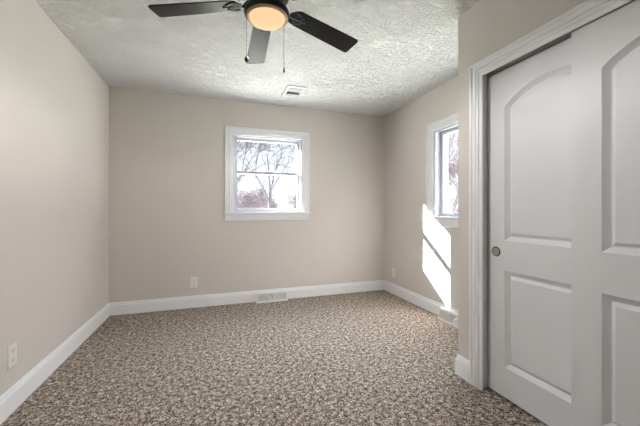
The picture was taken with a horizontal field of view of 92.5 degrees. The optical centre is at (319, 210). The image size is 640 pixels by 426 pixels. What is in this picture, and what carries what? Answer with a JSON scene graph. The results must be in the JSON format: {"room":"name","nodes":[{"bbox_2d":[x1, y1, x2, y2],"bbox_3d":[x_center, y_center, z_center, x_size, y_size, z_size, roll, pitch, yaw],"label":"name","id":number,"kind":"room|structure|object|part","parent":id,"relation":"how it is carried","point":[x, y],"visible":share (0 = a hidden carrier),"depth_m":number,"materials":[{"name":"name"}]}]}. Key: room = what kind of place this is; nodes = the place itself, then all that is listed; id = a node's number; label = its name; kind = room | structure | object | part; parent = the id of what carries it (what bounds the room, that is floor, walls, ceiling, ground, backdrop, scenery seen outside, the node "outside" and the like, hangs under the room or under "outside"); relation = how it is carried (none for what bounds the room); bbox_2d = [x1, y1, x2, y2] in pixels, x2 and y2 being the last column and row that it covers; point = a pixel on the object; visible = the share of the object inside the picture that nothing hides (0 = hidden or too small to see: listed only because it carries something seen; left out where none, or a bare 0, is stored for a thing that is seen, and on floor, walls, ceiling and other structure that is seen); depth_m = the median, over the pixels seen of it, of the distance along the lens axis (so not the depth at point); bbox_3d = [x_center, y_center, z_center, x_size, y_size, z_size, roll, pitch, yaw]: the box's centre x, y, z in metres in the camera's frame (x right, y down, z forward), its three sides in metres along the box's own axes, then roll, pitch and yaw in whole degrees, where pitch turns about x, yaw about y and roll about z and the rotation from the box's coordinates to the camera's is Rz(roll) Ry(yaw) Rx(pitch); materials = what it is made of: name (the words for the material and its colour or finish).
{"room":"empty bedroom","nodes":[
{"label":"empty bedroom","id":0,"kind":"room"},
{"bbox_2d":[0,0,108,395],"bbox_3d":[-1.540,-0.098,0.907,0.170,2.440,4.906,0,0,-19],"label":"wall","id":1,"kind":"structure","parent":0,"point":[54,104],"depth_m":2.05,"materials":[{"name":"beige paint"}]},
{"bbox_2d":[7,342,16,369],"bbox_3d":[-1.718,0.813,1.711,0.010,0.122,0.078,0,0,-19],"label":"wall outlet","id":2,"kind":"object","parent":1,"relation":"attached to","point":[12,349],"visible":1,"depth_m":1.70,"materials":[{"name":"white plastic"}]},
{"bbox_2d":[0,303,109,424],"bbox_3d":[-1.453,1.053,0.936,0.014,0.136,4.906,0,0,-19],"label":"baseboard","id":3,"kind":"structure","parent":1,"relation":"attached to","point":[22,389],"depth_m":2.02,"materials":[{"name":"white paint"}]},
{"bbox_2d":[109,86,383,302],"bbox_3d":[-0.698,-0.098,3.872,3.668,2.440,0.170,0,0,-19],"label":"wall","id":4,"kind":"structure","parent":0,"point":[168,226],"depth_m":3.60,"materials":[{"name":"beige paint"}]},
{"bbox_2d":[190,277,197,287],"bbox_3d":[-1.452,0.833,3.522,0.078,0.122,0.010,0,0,-19],"label":"wall outlet","id":5,"kind":"object","parent":4,"relation":"attached to","point":[193,280],"visible":1,"depth_m":3.52,"materials":[{"name":"white plastic"}]},
{"bbox_2d":[109,280,383,315],"bbox_3d":[-0.668,1.053,3.784,3.328,0.136,0.014,0,0,-19],"label":"baseboard","id":6,"kind":"structure","parent":4,"relation":"attached to","point":[173,303],"depth_m":3.62,"materials":[{"name":"white paint"}]},
{"bbox_2d":[256,290,287,302],"bbox_3d":[-0.591,1.065,3.768,0.384,0.113,0.068,0,0,-19],"label":"floor vent","id":7,"kind":"object","parent":6,"relation":"in","point":[272,296],"visible":1,"depth_m":3.76,"materials":[{"name":"white metal"}]},
{"bbox_2d":[224,126,310,220],"bbox_3d":[-0.662,-0.435,3.884,1.071,1.129,0.239,0,0,-19],"label":"window","id":8,"kind":"structure","parent":4,"relation":"in","point":[233,134],"depth_m":3.81,"materials":[{"name":"white paint"}]},
{"bbox_3d":[-1.082,-0.488,3.642,0.095,1.023,0.020,0,0,-19],"label":"casing","id":9,"kind":"part","parent":8,"relation":"part of","materials":[{"name":"white paint"}]},
{"bbox_3d":[-0.666,-0.673,3.898,0.831,0.465,0.032,0,0,-19],"label":"sash","id":10,"kind":"part","parent":8,"relation":"part of","materials":[{"name":"clear glass"}]},
{"bbox_3d":[-0.654,-0.228,3.863,0.831,0.511,0.034,0,0,-19],"label":"sash","id":11,"kind":"part","parent":8,"relation":"part of","materials":[{"name":"clear glass"}]},
{"bbox_3d":[-0.631,-0.952,3.794,1.047,0.095,0.020,0,0,-19],"label":"head casing","id":12,"kind":"part","parent":8,"relation":"part of","materials":[{"name":"white paint"}]},
{"bbox_3d":[-0.180,-0.488,3.947,0.095,1.023,0.020,0,0,-19],"label":"casing","id":13,"kind":"part","parent":8,"relation":"part of","materials":[{"name":"white paint"}]},
{"bbox_2d":[35,0,478,116],"bbox_3d":[0.089,-1.418,1.548,3.668,0.200,5.076,0,0,-19],"label":"ceiling","id":14,"kind":"structure","parent":0,"point":[404,50],"depth_m":2.54,"materials":[{"name":"white paint"}]},
{"bbox_2d":[148,0,357,72],"bbox_3d":[-0.296,-1.038,1.687,1.194,0.561,1.143,0,0,-19],"label":"ceiling fan","id":15,"kind":"object","parent":14,"relation":"hanging from","point":[265,16],"visible":1,"depth_m":1.68,"materials":[{"name":"black wood"}]},
{"bbox_3d":[-0.667,-1.084,1.648,0.460,0.056,0.132,0,0,0],"label":"blade","id":16,"kind":"part","parent":15,"relation":"part of","materials":[{"name":"black wood"}]},
{"bbox_3d":[-0.402,-1.084,2.011,0.132,0.056,0.460,0,0,-18],"label":"blade","id":17,"kind":"part","parent":15,"relation":"part of","materials":[{"name":"black wood"}]},
{"bbox_3d":[-0.285,-1.020,1.648,0.192,0.052,0.192,0,0,-19],"label":"lamp shade","id":18,"kind":"part","parent":15,"relation":"part of","materials":[{"name":"white"}]},
{"bbox_3d":[0.025,-1.084,1.872,0.460,0.056,0.132,0,0,-36],"label":"blade","id":19,"kind":"part","parent":15,"relation":"part of","materials":[{"name":"black wood"}]},
{"bbox_2d":[281,85,306,98],"bbox_3d":[-0.292,-1.311,3.401,0.210,0.014,0.330,0,0,-19],"label":"ceiling vent","id":20,"kind":"object","parent":14,"relation":"in","point":[292,91],"visible":1,"depth_m":3.37,"materials":[{"name":"metal"}]},
{"bbox_2d":[0,290,547,425],"bbox_3d":[0.116,1.147,1.468,3.328,0.050,4.906,0,0,-19],"label":"floor","id":21,"kind":"structure","parent":0,"point":[378,357],"depth_m":2.14,"materials":[{"name":"carpet"}]},
{"bbox_2d":[384,76,457,309],"bbox_3d":[1.773,-0.098,2.029,0.170,2.440,4.906,0,0,-19],"label":"wall","id":22,"kind":"structure","parent":0,"point":[424,258],"depth_m":3.66,"materials":[{"name":"beige paint"}]},
{"bbox_2d":[384,280,457,314],"bbox_3d":[1.240,1.053,3.316,0.014,0.136,2.126,0,0,-19],"label":"baseboard","id":23,"kind":"structure","parent":22,"relation":"attached to","point":[430,305],"depth_m":3.62,"materials":[{"name":"white paint"}]},
{"bbox_2d":[437,307,457,328],"bbox_3d":[1.303,1.065,3.000,0.068,0.113,0.384,0,0,-19],"label":"floor vent","id":24,"kind":"object","parent":23,"relation":"in","point":[445,315],"visible":0.74,"depth_m":3.04,"materials":[{"name":"white metal"}]},
{"bbox_2d":[424,112,457,227],"bbox_3d":[1.455,-0.390,2.968,0.239,1.129,1.071,0,0,-19],"label":"window","id":25,"kind":"structure","parent":22,"relation":"in","point":[437,132],"depth_m":3.34,"materials":[{"name":"white paint"}]},
{"bbox_3d":[1.212,-0.443,3.388,0.020,1.023,0.095,0,0,-19],"label":"casing","id":26,"kind":"part","parent":25,"relation":"part of","materials":[{"name":"white paint"}]},
{"bbox_3d":[1.365,-0.907,2.937,0.020,0.095,1.047,0,0,-19],"label":"head casing","id":27,"kind":"part","parent":25,"relation":"part of","materials":[{"name":"white paint"}]},
{"bbox_3d":[1.405,-0.394,3.160,0.032,0.933,0.436,0,0,-19],"label":"fixed sash","id":28,"kind":"part","parent":25,"relation":"part of","materials":[{"name":"clear glass"}]},
{"bbox_2d":[458,0,585,359],"bbox_3d":[1.712,-0.098,0.886,0.677,2.440,2.780,0,0,-19],"label":"wall","id":29,"kind":"structure","parent":0,"point":[488,26],"depth_m":2.01,"materials":[{"name":"beige paint"}]},
{"bbox_2d":[455,354,468,381],"bbox_3d":[0.954,1.053,2.048,0.014,0.136,0.122,0,0,-19],"label":"baseboard","id":30,"kind":"structure","parent":29,"relation":"attached to","point":[461,363],"depth_m":2.05,"materials":[{"name":"white paint"}]},
{"bbox_2d":[469,0,631,390],"bbox_3d":[1.301,0.096,1.196,0.134,2.051,1.705,0,0,-19],"label":"door frame","id":31,"kind":"structure","parent":29,"relation":"attached to","point":[587,11],"depth_m":1.92,"materials":[{"name":"white paint"}]},
{"bbox_2d":[487,0,635,76],"bbox_3d":[1.304,-0.850,1.197,0.098,0.026,1.553,0,0,-19],"label":"door track","id":32,"kind":"object","parent":29,"relation":"attached to","point":[568,35],"visible":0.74,"depth_m":1.61,"materials":[{"name":"metal"}]},
{"bbox_2d":[487,38,570,425],"bbox_3d":[1.194,0.139,1.566,0.038,1.941,0.775,0,0,-19],"label":"door","id":33,"kind":"structure","parent":32,"relation":"hanging from","point":[529,101],"depth_m":1.67,"materials":[{"name":"white paint"}]},
{"bbox_3d":[1.073,0.253,1.868,0.003,0.049,0.049,0,0,-19],"label":"finger pull","id":34,"kind":"part","parent":33,"relation":"part of","materials":[{"name":"gold metal"}]},
{"bbox_2d":[571,0,639,425],"bbox_3d":[1.317,0.139,1.074,0.038,1.941,0.775,0,0,-19],"label":"door","id":35,"kind":"structure","parent":32,"relation":"hanging from","point":[605,52],"depth_m":1.32,"materials":[{"name":"white paint"}]},
{"label":"outside","id":36,"kind":"structure","parent":0,"visible":0},
{"bbox_3d":[0.023,1.972,31.101,160.000,0.300,181.100,0,0,-19],"label":"ground","id":37,"kind":"structure","parent":36,"visible":0},
{"bbox_2d":[237,189,265,207],"bbox_3d":[-7.426,-0.235,29.204,4.994,4.136,3.404,0,0,-17],"label":"bare shrub","id":38,"kind":"object","parent":37,"relation":"on","point":[249,204],"visible":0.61,"depth_m":29.08,"materials":[{"name":"plant"}]},
{"bbox_2d":[246,187,274,207],"bbox_3d":[-7.717,-0.653,38.614,4.094,4.976,6.007,0,0,8],"label":"bare shrub","id":39,"kind":"object","parent":37,"relation":"on","point":[261,199],"visible":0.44,"depth_m":37.62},
{"bbox_2d":[237,141,295,183],"bbox_3d":[-2.870,-1.500,10.326,5.228,6.676,5.127,0,0,-19],"label":"bare tree","id":40,"kind":"object","parent":37,"relation":"on","point":[248,145],"visible":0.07,"depth_m":10.82,"materials":[{"name":"grey plant"}]},
{"bbox_2d":[237,141,295,207],"bbox_3d":[-2.491,-4.011,17.987,9.185,11.673,9.988,0,0,20],"label":"bare tree","id":41,"kind":"object","parent":37,"relation":"on","point":[271,185],"visible":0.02,"depth_m":18.79,"materials":[{"name":"grey plant"}]},
{"bbox_2d":[262,197,278,207],"bbox_3d":[-8.262,-0.237,47.948,4.998,4.140,3.407,0,0,6],"label":"bare shrub","id":42,"kind":"object","parent":37,"relation":"on","point":[273,202],"visible":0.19,"depth_m":47.74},
{"bbox_2d":[287,189,296,207],"bbox_3d":[-1.537,-0.266,31.120,3.455,4.199,5.069,0,0,16],"label":"bare shrub","id":43,"kind":"object","parent":37,"relation":"on","point":[295,196],"visible":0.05,"depth_m":30.67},
{"bbox_2d":[448,131,457,212],"bbox_3d":[5.527,-1.327,13.984,5.592,6.332,5.148,0,0,3],"label":"bare tree","id":44,"kind":"object","parent":37,"relation":"on","point":[453,164],"visible":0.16,"depth_m":13.75,"materials":[{"name":"grey plant"}]}
]}

